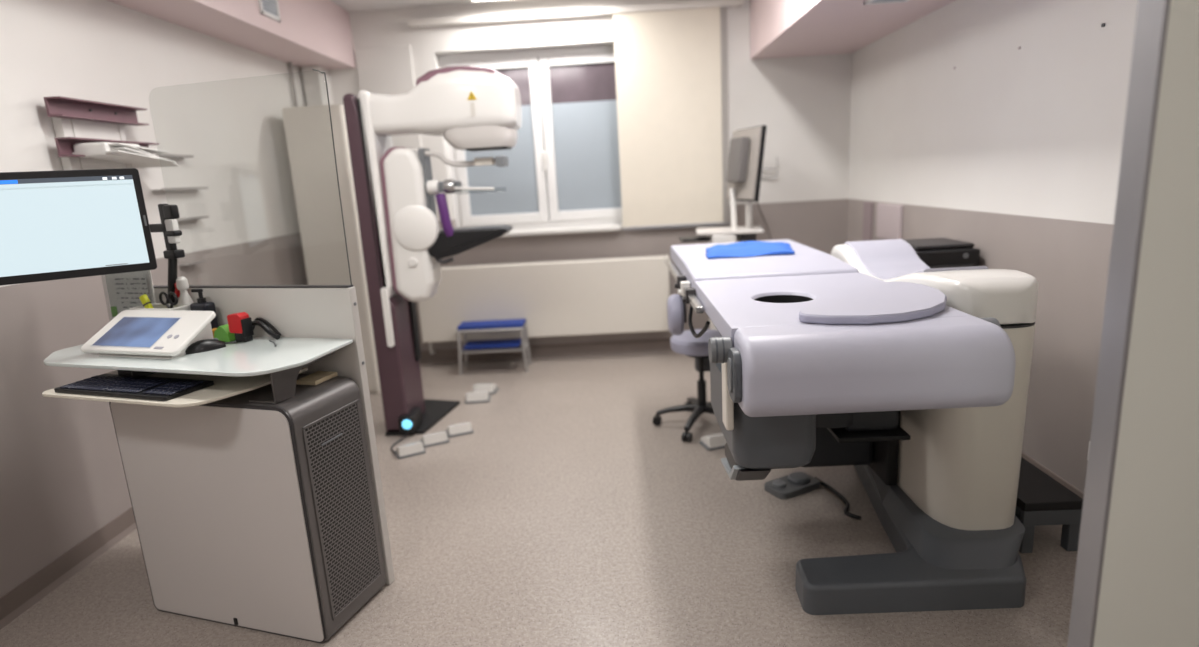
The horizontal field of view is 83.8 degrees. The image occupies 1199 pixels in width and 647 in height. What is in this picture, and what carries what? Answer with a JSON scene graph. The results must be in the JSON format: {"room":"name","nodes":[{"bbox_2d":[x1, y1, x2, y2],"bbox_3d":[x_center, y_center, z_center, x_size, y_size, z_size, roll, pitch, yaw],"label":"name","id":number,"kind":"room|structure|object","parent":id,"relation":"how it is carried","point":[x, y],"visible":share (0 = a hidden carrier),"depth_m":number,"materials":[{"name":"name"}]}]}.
{"room":"radiology room","nodes":[
{"label":"radiology room","id":0,"kind":"room"},
{"bbox_2d":[0,0,307,597],"bbox_3d":[-2.274,-0.291,2.223,0.100,2.760,6.986,-3,12,2],"label":"wall","id":1,"kind":"structure","parent":0,"point":[220,103],"depth_m":2.95,"materials":[{"name":"white paint"}]},
{"bbox_2d":[0,507,136,629],"bbox_3d":[-2.139,1.040,2.361,0.030,0.090,6.686,-3,12,2],"label":"baseboard","id":2,"kind":"structure","parent":1,"relation":"attached to","point":[39,585],"depth_m":2.66,"materials":[{"name":"grey plastic"}]},
{"bbox_2d":[43,96,158,169],"bbox_3d":[-2.170,-0.747,2.952,0.110,0.425,0.550,-3,12,2],"label":"rack","id":3,"kind":"object","parent":1,"relation":"attached to","point":[75,120],"visible":0.59,"depth_m":2.84,"materials":[{"name":"mauve paint"},{"name":"metal"}]},
{"bbox_2d":[72,142,179,167],"bbox_3d":[-2.097,-0.747,2.975,0.260,0.092,0.457,-3,12,2],"label":"paper stack","id":4,"kind":"object","parent":3,"relation":"in","point":[138,156],"visible":0.91,"depth_m":2.87,"materials":[{"name":"white paper"}]},
{"bbox_2d":[156,154,193,157],"bbox_3d":[-2.187,-0.855,3.410,0.060,0.012,0.290,-3,12,2],"label":"wall ledge","id":5,"kind":"object","parent":1,"relation":"attached to","point":[159,155],"visible":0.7,"depth_m":3.42,"materials":[{"name":"grey"}]},
{"bbox_2d":[151,187,207,190],"bbox_3d":[-2.178,-0.702,3.479,0.060,0.012,0.380,-3,12,2],"label":"wall ledge","id":6,"kind":"object","parent":1,"relation":"attached to","point":[178,188],"visible":1,"depth_m":3.45,"materials":[{"name":"grey metal"}]},
{"bbox_2d":[179,260,205,265],"bbox_3d":[-2.157,-0.322,3.543,0.060,0.012,0.140,-3,12,2],"label":"wall ledge","id":7,"kind":"object","parent":1,"relation":"attached to","point":[202,261],"visible":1,"depth_m":3.51,"materials":[{"name":"grey"}]},
{"bbox_2d":[177,216,208,220],"bbox_3d":[-2.169,-0.551,3.513,0.060,0.012,0.300,-3,12,2],"label":"wall ledge","id":8,"kind":"object","parent":1,"relation":"attached to","point":[200,217],"visible":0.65,"depth_m":3.51,"materials":[{"name":"grey metal"}]},
{"bbox_2d":[107,0,355,69],"bbox_3d":[-2.114,-1.420,1.817,0.355,0.400,6.686,-3,12,2],"label":"ceiling soffit","id":9,"kind":"structure","parent":1,"relation":"attached to","point":[309,32],"depth_m":4.06,"materials":[{"name":"white paint"}]},
{"bbox_2d":[258,0,280,21],"bbox_3d":[-1.894,-1.862,3.812,0.012,0.220,0.220,-3,12,2],"label":"air vent","id":10,"kind":"object","parent":1,"relation":"attached to","point":[268,8],"visible":1,"depth_m":3.83,"materials":[{"name":"white metal"}]},
{"bbox_2d":[288,62,297,106],"bbox_3d":[-2.136,-0.706,5.004,0.029,2.360,0.023,-3,12,2],"label":"conduit","id":11,"kind":"object","parent":1,"relation":"attached to","point":[289,63],"visible":0.28,"depth_m":4.78,"materials":[{"name":"grey"}]},
{"bbox_2d":[301,66,333,105],"bbox_3d":[-2.074,-0.770,5.279,0.130,2.360,0.206,-3,12,2],"label":"trim","id":12,"kind":"structure","parent":1,"relation":"attached to","point":[314,82],"depth_m":4.97,"materials":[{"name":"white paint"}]},
{"bbox_2d":[330,0,530,11],"bbox_3d":[-0.246,-1.784,1.831,4.320,0.100,7.136,-3,12,2],"label":"ceiling","id":13,"kind":"structure","parent":0,"point":[348,5],"depth_m":4.91,"materials":[{"name":"white paint"}]},
{"bbox_2d":[470,0,500,1],"bbox_3d":[-0.455,-2.330,4.676,0.940,0.035,0.260,-3,12,2],"label":"recessed light","id":14,"kind":"object","parent":13,"relation":"in","point":[470,0],"visible":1,"depth_m":4.80,"materials":[{"name":"white paint"}]},
{"bbox_2d":[0,352,1077,646],"bbox_3d":[-0.090,0.995,2.442,4.320,0.080,7.136,-3,12,2],"label":"floor","id":15,"kind":"structure","parent":0,"point":[567,517],"depth_m":2.65,"materials":[{"name":"plastic"}]},
{"bbox_2d":[42,69,394,642],"bbox_3d":[-1.398,0.126,2.251,1.087,1.839,0.527,1,13,18],"label":"workstation","id":16,"kind":"object","parent":15,"relation":"on","point":[256,493],"visible":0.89,"depth_m":2.22,"materials":[{"name":"grey metal"}]},
{"bbox_2d":[105,270,155,318],"bbox_3d":[-1.787,-0.084,2.547,0.263,0.263,0.030,1,13,18],"label":"paper sheet","id":17,"kind":"object","parent":16,"relation":"on","point":[124,290],"visible":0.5,"depth_m":2.54,"materials":[{"name":"paper"}]},
{"bbox_2d":[54,374,213,400],"bbox_3d":[-1.478,0.198,2.120,0.500,0.019,0.175,1,13,18],"label":"keyboard","id":18,"kind":"object","parent":16,"relation":"on","point":[108,385],"visible":1,"depth_m":2.08,"materials":[{"name":"black plastic"}]},
{"bbox_2d":[80,310,215,358],"bbox_3d":[-1.533,0.033,2.272,0.435,0.123,0.188,1,13,18],"label":"control panel","id":19,"kind":"object","parent":16,"relation":"on","point":[162,334],"visible":1,"depth_m":2.25,"materials":[{"name":"white plastic"}]},
{"bbox_2d":[129,303,190,310],"bbox_3d":[-1.585,-0.003,2.435,0.201,0.126,0.098,1,13,18],"label":"basket","id":20,"kind":"object","parent":16,"relation":"on","point":[156,306],"visible":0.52,"depth_m":2.41,"materials":[{"name":"white plastic"}]},
{"bbox_2d":[139,294,152,307],"bbox_3d":[-1.620,-0.042,2.416,0.073,0.127,0.018,1,13,18],"label":"highlighter","id":21,"kind":"object","parent":20,"relation":"in","point":[144,299],"visible":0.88,"depth_m":2.41,"materials":[{"name":"yellow plastic"}]},
{"bbox_2d":[159,292,177,308],"bbox_3d":[-1.548,-0.035,2.414,0.085,0.161,0.010,1,13,18],"label":"scissors","id":22,"kind":"object","parent":20,"relation":"in","point":[168,297],"visible":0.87,"depth_m":2.40,"materials":[{"name":"black plastic"}]},
{"bbox_2d":[149,203,184,302],"bbox_3d":[-1.693,-0.191,2.492,0.446,0.493,0.059,1,13,20],"label":"monitor arm","id":23,"kind":"object","parent":16,"relation":"attached to","point":[169,214],"visible":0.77,"depth_m":2.39,"materials":[{"name":"black plastic"}]},
{"bbox_2d":[0,168,156,285],"bbox_3d":[-1.776,-0.308,2.120,0.575,0.336,0.123,-11,15,-33],"label":"desktop monitor","id":24,"kind":"object","parent":23,"relation":"attached to","point":[60,224],"visible":1,"depth_m":2.12,"materials":[{"name":"black plastic"}]},
{"bbox_2d":[42,366,307,406],"bbox_3d":[-1.394,0.191,2.202,0.728,0.011,0.409,1,13,18],"label":"shelf","id":25,"kind":"object","parent":16,"relation":"attached to","point":[224,387],"depth_m":2.08,"materials":[{"name":"beige"}]},
{"bbox_2d":[174,277,193,306],"bbox_3d":[-1.533,-0.062,2.468,0.069,0.221,0.048,1,13,18],"label":"spray bottle","id":26,"kind":"object","parent":16,"relation":"on","point":[181,285],"visible":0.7,"depth_m":2.44,"materials":[{"name":"white plastic"}]},
{"bbox_2d":[43,336,352,376],"bbox_3d":[-1.393,0.097,2.264,1.087,0.013,0.417,1,13,18],"label":"countertop","id":27,"kind":"structure","parent":16,"relation":"on","point":[257,356],"depth_m":2.14,"materials":[{"name":"white glass"}]},
{"bbox_2d":[190,289,218,328],"bbox_3d":[-1.433,-0.036,2.420,0.080,0.181,0.050,1,13,18],"label":"bottle","id":28,"kind":"object","parent":16,"relation":"on","point":[201,304],"visible":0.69,"depth_m":2.40,"materials":[{"name":"black plastic"}]},
{"bbox_2d":[185,338,239,353],"bbox_3d":[-1.305,0.059,2.296,0.074,0.036,0.235,3,14,27],"label":"computer mouse","id":29,"kind":"object","parent":16,"relation":"on","point":[205,345],"visible":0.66,"depth_m":2.23,"materials":[{"name":"black plastic"}]},
{"bbox_2d":[212,324,235,341],"bbox_3d":[-1.342,0.033,2.373,0.104,0.056,0.040,1,13,18],"label":"tape dispenser","id":30,"kind":"object","parent":16,"relation":"on","point":[222,333],"visible":0.58,"depth_m":2.35,"materials":[{"name":"green plastic"}]},
{"bbox_2d":[227,312,253,341],"bbox_3d":[-1.258,0.012,2.341,0.066,0.102,0.043,1,13,18],"label":"stamp","id":31,"kind":"object","parent":16,"relation":"on","point":[240,324],"visible":1,"depth_m":2.32,"materials":[{"name":"red plastic"}]},
{"bbox_2d":[252,317,280,339],"bbox_3d":[-1.206,0.017,2.380,0.180,0.072,0.042,2,13,22],"label":"coiled cable","id":32,"kind":"object","parent":16,"relation":"on","point":[261,322],"visible":0.77,"depth_m":2.37,"materials":[{"name":"black plastic"}]},
{"bbox_2d":[296,371,336,384],"bbox_3d":[-0.966,0.186,2.284,0.080,0.015,0.110,1,13,18],"label":"paper pad","id":33,"kind":"object","parent":16,"relation":"on","point":[318,377],"visible":0.98,"depth_m":2.26,"materials":[{"name":"beige paper"}]},
{"bbox_2d":[306,404,379,614],"bbox_3d":[-0.860,0.622,2.259,0.005,0.660,0.247,1,13,18],"label":"grille","id":34,"kind":"object","parent":16,"relation":"attached to","point":[337,468],"depth_m":2.24,"materials":[{"name":"metal"}]},
{"bbox_2d":[282,104,380,393],"bbox_3d":[-1.851,-0.498,4.806,0.395,2.010,0.367,-3,12,2],"label":"tall cabinet","id":35,"kind":"object","parent":15,"relation":"on","point":[308,132],"visible":0.66,"depth_m":4.55,"materials":[{"name":"white"}]},
{"bbox_2d":[391,433,408,454],"bbox_3d":[-1.157,0.686,3.845,0.069,0.032,0.295,-3,12,2],"label":"cord","id":36,"kind":"object","parent":15,"relation":"on","point":[392,450],"visible":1,"depth_m":3.87,"materials":[{"name":"grey plastic"}]},
{"bbox_2d":[395,441,425,458],"bbox_3d":[-1.060,0.692,3.727,0.154,0.066,0.110,-9,14,-26],"label":"foot pedal","id":37,"kind":"object","parent":15,"relation":"on","point":[415,448],"visible":0.99,"depth_m":3.68,"materials":[{"name":"grey plastic"}]},
{"bbox_2d":[343,66,521,435],"bbox_3d":[-0.869,-0.422,4.047,0.932,2.080,0.667,-3,12,2],"label":"mammography machine","id":38,"kind":"object","parent":15,"relation":"on","point":[474,108],"visible":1,"depth_m":3.74,"materials":[{"name":"plastic"}]},
{"bbox_2d":[402,419,411,428],"bbox_3d":[-1.136,0.595,3.942,0.060,0.060,0.014,-3,12,2],"label":"light","id":39,"kind":"object","parent":38,"relation":"attached to","point":[406,423],"depth_m":3.94,"materials":[{"name":"blue plastic"}]},
{"bbox_2d":[420,431,448,447],"bbox_3d":[-0.957,0.655,3.865,0.154,0.066,0.110,-9,14,-24],"label":"foot pedal","id":40,"kind":"object","parent":15,"relation":"on","point":[437,438],"visible":0.85,"depth_m":3.82,"materials":[{"name":"grey plastic"}]},
{"bbox_2d":[445,422,473,437],"bbox_3d":[-0.840,0.621,3.994,0.154,0.066,0.110,-8,13,-21],"label":"foot pedal","id":41,"kind":"object","parent":15,"relation":"on","point":[465,428],"visible":0.98,"depth_m":3.95,"materials":[{"name":"grey plastic"}]},
{"bbox_2d":[465,391,490,403],"bbox_3d":[-0.835,0.490,4.569,0.168,0.072,0.120,-4,12,-4],"label":"foot pedal","id":42,"kind":"object","parent":15,"relation":"on","point":[480,396],"visible":1,"depth_m":4.52,"materials":[{"name":"grey plastic"}]},
{"bbox_2d":[473,383,498,393],"bbox_3d":[-0.812,0.451,4.744,0.168,0.072,0.120,-2,13,7],"label":"foot pedal","id":43,"kind":"object","parent":15,"relation":"on","point":[492,388],"visible":0.78,"depth_m":4.69,"materials":[{"name":"grey plastic"}]},
{"bbox_2d":[456,319,531,374],"bbox_3d":[-0.832,0.181,5.264,0.544,0.379,0.236,-3,12,2],"label":"step stool","id":44,"kind":"object","parent":15,"relation":"on","point":[509,324],"visible":1,"depth_m":5.17,"materials":[{"name":"blue rubber"}]},
{"bbox_2d":[652,329,720,441],"bbox_3d":[0.577,0.324,3.861,0.559,0.547,0.562,-3,12,2],"label":"stool","id":45,"kind":"object","parent":15,"relation":"on","point":[686,344],"visible":0.67,"depth_m":3.81,"materials":[{"name":"lavender vinyl upholstery"},{"name":"black plastic"}]},
{"bbox_2d":[699,433,726,450],"bbox_3d":[0.636,0.620,3.608,0.168,0.072,0.120,-7,13,-15],"label":"foot pedal","id":46,"kind":"object","parent":15,"relation":"on","point":[714,441],"visible":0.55,"depth_m":3.55,"materials":[{"name":"grey plastic"}]},
{"bbox_2d":[679,125,766,329],"bbox_3d":[0.872,-0.484,4.730,0.596,1.716,0.465,-3,12,2],"label":"cart","id":47,"kind":"object","parent":15,"relation":"on","point":[746,151],"visible":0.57,"depth_m":4.51,"materials":[{"name":"grey plastic"}]},
{"bbox_2d":[679,235,710,241],"bbox_3d":[0.668,-0.596,4.701,0.200,0.020,0.220,-3,12,2],"label":"tray","id":48,"kind":"object","parent":47,"relation":"on","point":[688,238],"depth_m":4.61,"materials":[{"name":"black plastic"}]},
{"bbox_2d":[726,125,766,228],"bbox_3d":[1.004,-0.996,4.603,0.206,0.678,0.444,-3,12,2],"label":"monitor","id":49,"kind":"object","parent":47,"relation":"on","point":[746,151],"depth_m":4.48,"materials":[{"name":"black"}]},
{"bbox_2d":[764,472,819,499],"bbox_3d":[0.887,0.734,3.076,0.240,0.050,0.140,-9,14,-26],"label":"foot pedal","id":50,"kind":"object","parent":15,"relation":"on","point":[794,484],"visible":1,"depth_m":3.04,"materials":[{"name":"grey plastic"}]},
{"bbox_2d":[815,477,860,519],"bbox_3d":[1.051,0.768,2.951,0.058,0.022,0.384,-4,12,-4],"label":"cable","id":51,"kind":"object","parent":15,"relation":"on","point":[847,505],"visible":0.96,"depth_m":2.92,"materials":[{"name":"black plastic"}]},
{"bbox_2d":[665,239,1037,614],"bbox_3d":[0.938,0.236,2.943,1.170,1.074,2.278,-3,12,2],"label":"table","id":52,"kind":"object","parent":15,"relation":"on","point":[877,360],"visible":1,"depth_m":2.21,"materials":[{"name":"plastic"}]},
{"bbox_2d":[721,458,747,479],"bbox_3d":[0.487,0.487,2.311,0.090,0.105,0.280,-3,12,2],"label":"foot pedal","id":53,"kind":"object","parent":52,"relation":"on","point":[734,470],"depth_m":2.23,"materials":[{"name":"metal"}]},
{"bbox_2d":[705,241,794,258],"bbox_3d":[0.766,-0.389,3.423,0.491,0.040,0.441,-3,12,2],"label":"pad","id":54,"kind":"object","parent":52,"relation":"on","point":[747,248],"visible":1,"depth_m":3.28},
{"bbox_2d":[670,239,858,287],"bbox_3d":[0.759,-0.314,3.393,0.700,0.092,1.168,-3,12,2],"label":"cushion","id":55,"kind":"object","parent":52,"relation":"on","point":[691,260],"depth_m":3.04,"materials":[{"name":"purple leather"}]},
{"bbox_2d":[694,272,974,347],"bbox_3d":[0.744,-0.066,2.379,0.705,0.075,0.900,-3,12,2],"label":"cushion","id":56,"kind":"object","parent":52,"relation":"on","point":[733,303],"depth_m":2.43,"materials":[{"name":"purple leather"}]},
{"bbox_2d":[734,316,1015,416],"bbox_3d":[0.747,0.126,1.858,0.713,0.225,0.199,-3,12,2],"label":"cushion","id":57,"kind":"object","parent":52,"relation":"on","point":[814,366],"depth_m":1.77,"materials":[{"name":"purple leather"}]},
{"bbox_2d":[844,239,987,279],"bbox_3d":[1.339,-0.273,2.937,0.270,0.124,0.900,-3,12,2],"label":"cushion","id":58,"kind":"object","parent":52,"relation":"on","point":[893,258],"depth_m":3.08,"materials":[{"name":"purple leather"}]},
{"bbox_2d":[1015,457,1082,552],"bbox_3d":[1.668,0.691,2.714,0.215,0.205,0.540,-3,12,2],"label":"step","id":59,"kind":"structure","parent":15,"relation":"on","point":[1042,500],"depth_m":2.46,"materials":[{"name":"plastic"}]},
{"bbox_3d":[1.765,0.139,3.635,0.340,0.875,0.500,-3,12,2],"label":"trolley","id":60,"kind":"object","parent":15,"relation":"on","visible":0},
{"bbox_2d":[904,238,979,268],"bbox_3d":[1.747,-0.356,3.513,0.320,0.144,0.405,-3,12,2],"label":"printer","id":61,"kind":"object","parent":60,"relation":"on","point":[934,252],"visible":0.58,"depth_m":3.34,"materials":[{"name":"black plastic"}]},
{"bbox_2d":[929,264,974,268],"bbox_3d":[1.741,-0.281,3.335,0.250,0.015,0.025,-3,12,2],"label":"paper tray","id":62,"kind":"object","parent":61,"relation":"on","point":[931,266],"depth_m":3.33,"materials":[{"name":"grey"}]},
{"bbox_2d":[329,0,850,349],"bbox_3d":[-0.108,-1.117,5.426,4.120,2.760,0.300,-3,12,2],"label":"wall","id":63,"kind":"structure","parent":0,"point":[803,102],"depth_m":5.15,"materials":[{"name":"white paint"}]},
{"bbox_2d":[355,45,421,148],"bbox_3d":[-1.611,-1.454,5.214,0.425,1.328,0.020,-3,12,2],"label":"trim","id":64,"kind":"structure","parent":63,"relation":"attached to","point":[385,69],"depth_m":5.10,"materials":[{"name":"white paint"}]},
{"bbox_2d":[439,45,622,229],"bbox_3d":[-0.169,-1.474,5.338,2.100,1.380,0.120,-3,12,2],"label":"window","id":65,"kind":"structure","parent":63,"relation":"in","point":[580,158],"depth_m":5.36,"materials":[{"name":"white"}]},
{"bbox_2d":[418,255,669,353],"bbox_3d":[-0.444,-0.144,5.411,2.015,0.725,0.160,-3,12,2],"label":"radiator","id":66,"kind":"object","parent":63,"relation":"attached to","point":[625,295],"visible":0.87,"depth_m":5.32,"materials":[{"name":"beige metal"}]},
{"bbox_2d":[440,255,667,267],"bbox_3d":[-0.448,-0.201,5.370,2.015,0.595,0.044,-3,12,2],"label":"grille","id":67,"kind":"object","parent":66,"relation":"attached to","point":[523,263],"depth_m":5.27,"materials":[{"name":"beige metal"}]},
{"bbox_2d":[420,338,673,363],"bbox_3d":[-0.039,0.211,5.549,4.120,0.110,0.030,-3,12,2],"label":"baseboard","id":68,"kind":"structure","parent":63,"relation":"attached to","point":[648,345],"depth_m":5.56,"materials":[{"name":"grey plastic"}]},
{"bbox_2d":[500,224,622,236],"bbox_3d":[-0.152,-0.758,5.378,2.140,0.035,0.230,-3,12,2],"label":"window sill","id":69,"kind":"structure","parent":63,"relation":"attached to","point":[615,227],"depth_m":5.28,"materials":[{"name":"white paint"}]},
{"bbox_2d":[408,0,741,27],"bbox_3d":[-0.188,-2.307,4.972,2.475,0.045,0.075,-3,12,2],"label":"trim","id":70,"kind":"structure","parent":63,"relation":"attached to","point":[602,11],"depth_m":4.94,"materials":[{"name":"white"}]},
{"bbox_2d":[613,7,723,230],"bbox_3d":[0.538,-1.535,5.112,0.798,1.600,0.016,-3,12,2],"label":"blind","id":71,"kind":"object","parent":63,"relation":"attached to","point":[668,62],"visible":1,"depth_m":5.10,"materials":[{"name":"beige fabric"}]},
{"bbox_2d":[720,7,729,224],"bbox_3d":[0.963,-1.561,5.122,0.049,1.600,0.013,-3,12,2],"label":"blind stack","id":72,"kind":"object","parent":63,"relation":"hanging from","point":[723,11],"visible":1,"depth_m":5.10,"materials":[{"name":"grey fabric"}]},
{"bbox_2d":[761,157,777,177],"bbox_3d":[1.290,-1.209,5.196,0.197,0.157,0.053,-2,12,5],"label":"wall bracket","id":73,"kind":"object","parent":63,"relation":"attached to","point":[776,157],"visible":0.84,"depth_m":5.18,"materials":[{"name":"white plastic"}]},
{"bbox_2d":[757,202,771,239],"bbox_3d":[1.326,-0.559,5.344,0.183,1.310,0.021,-3,12,2],"label":"power cord","id":74,"kind":"object","parent":73,"relation":"hanging from","point":[757,202],"visible":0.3,"depth_m":5.29,"materials":[{"name":"grey plastic"}]},
{"bbox_2d":[847,0,1137,492],"bbox_3d":[1.939,-0.499,2.101,0.100,2.760,6.986,-3,12,2],"label":"wall","id":75,"kind":"structure","parent":0,"point":[1014,154],"depth_m":2.99,"materials":[{"name":"white paint"}]},
{"bbox_2d":[750,0,954,59],"bbox_3d":[1.446,-1.543,1.725,0.760,0.510,6.686,-3,12,2],"label":"ceiling soffit","id":76,"kind":"structure","parent":75,"relation":"attached to","point":[778,28],"depth_m":4.11,"materials":[{"name":"white paint"}]},
{"bbox_2d":[862,202,873,240],"bbox_3d":[1.948,-0.723,4.850,0.020,0.315,0.150,-3,12,2],"label":"wall box","id":77,"kind":"object","parent":75,"relation":"attached to","point":[867,206],"visible":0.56,"depth_m":4.82,"materials":[{"name":"grey"}]},
{"bbox_2d":[864,0,909,4],"bbox_3d":[1.468,-1.628,3.321,0.220,0.012,0.240,-3,12,2],"label":"air vent","id":78,"kind":"object","parent":75,"relation":"attached to","point":[867,2],"visible":1,"depth_m":3.42,"materials":[{"name":"white metal"}]},
{"bbox_2d":[876,203,902,239],"bbox_3d":[1.934,-0.678,4.460,0.030,0.235,0.370,-3,12,2],"label":"wall box","id":79,"kind":"object","parent":75,"relation":"attached to","point":[889,225],"visible":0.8,"depth_m":4.42,"materials":[{"name":"grey"}]},
{"bbox_2d":[1021,452,1083,498],"bbox_3d":[1.945,0.838,2.243,0.030,0.090,6.686,-3,12,2],"label":"baseboard","id":80,"kind":"structure","parent":75,"relation":"attached to","point":[1038,465],"depth_m":2.88,"materials":[{"name":"grey plastic"}]},
{"bbox_2d":[1067,0,1198,646],"bbox_3d":[1.407,-0.265,1.171,0.933,2.760,0.061,-3,12,2],"label":"door","id":81,"kind":"structure","parent":75,"relation":"in","point":[1136,583],"depth_m":1.24,"materials":[{"name":"silver metal"}]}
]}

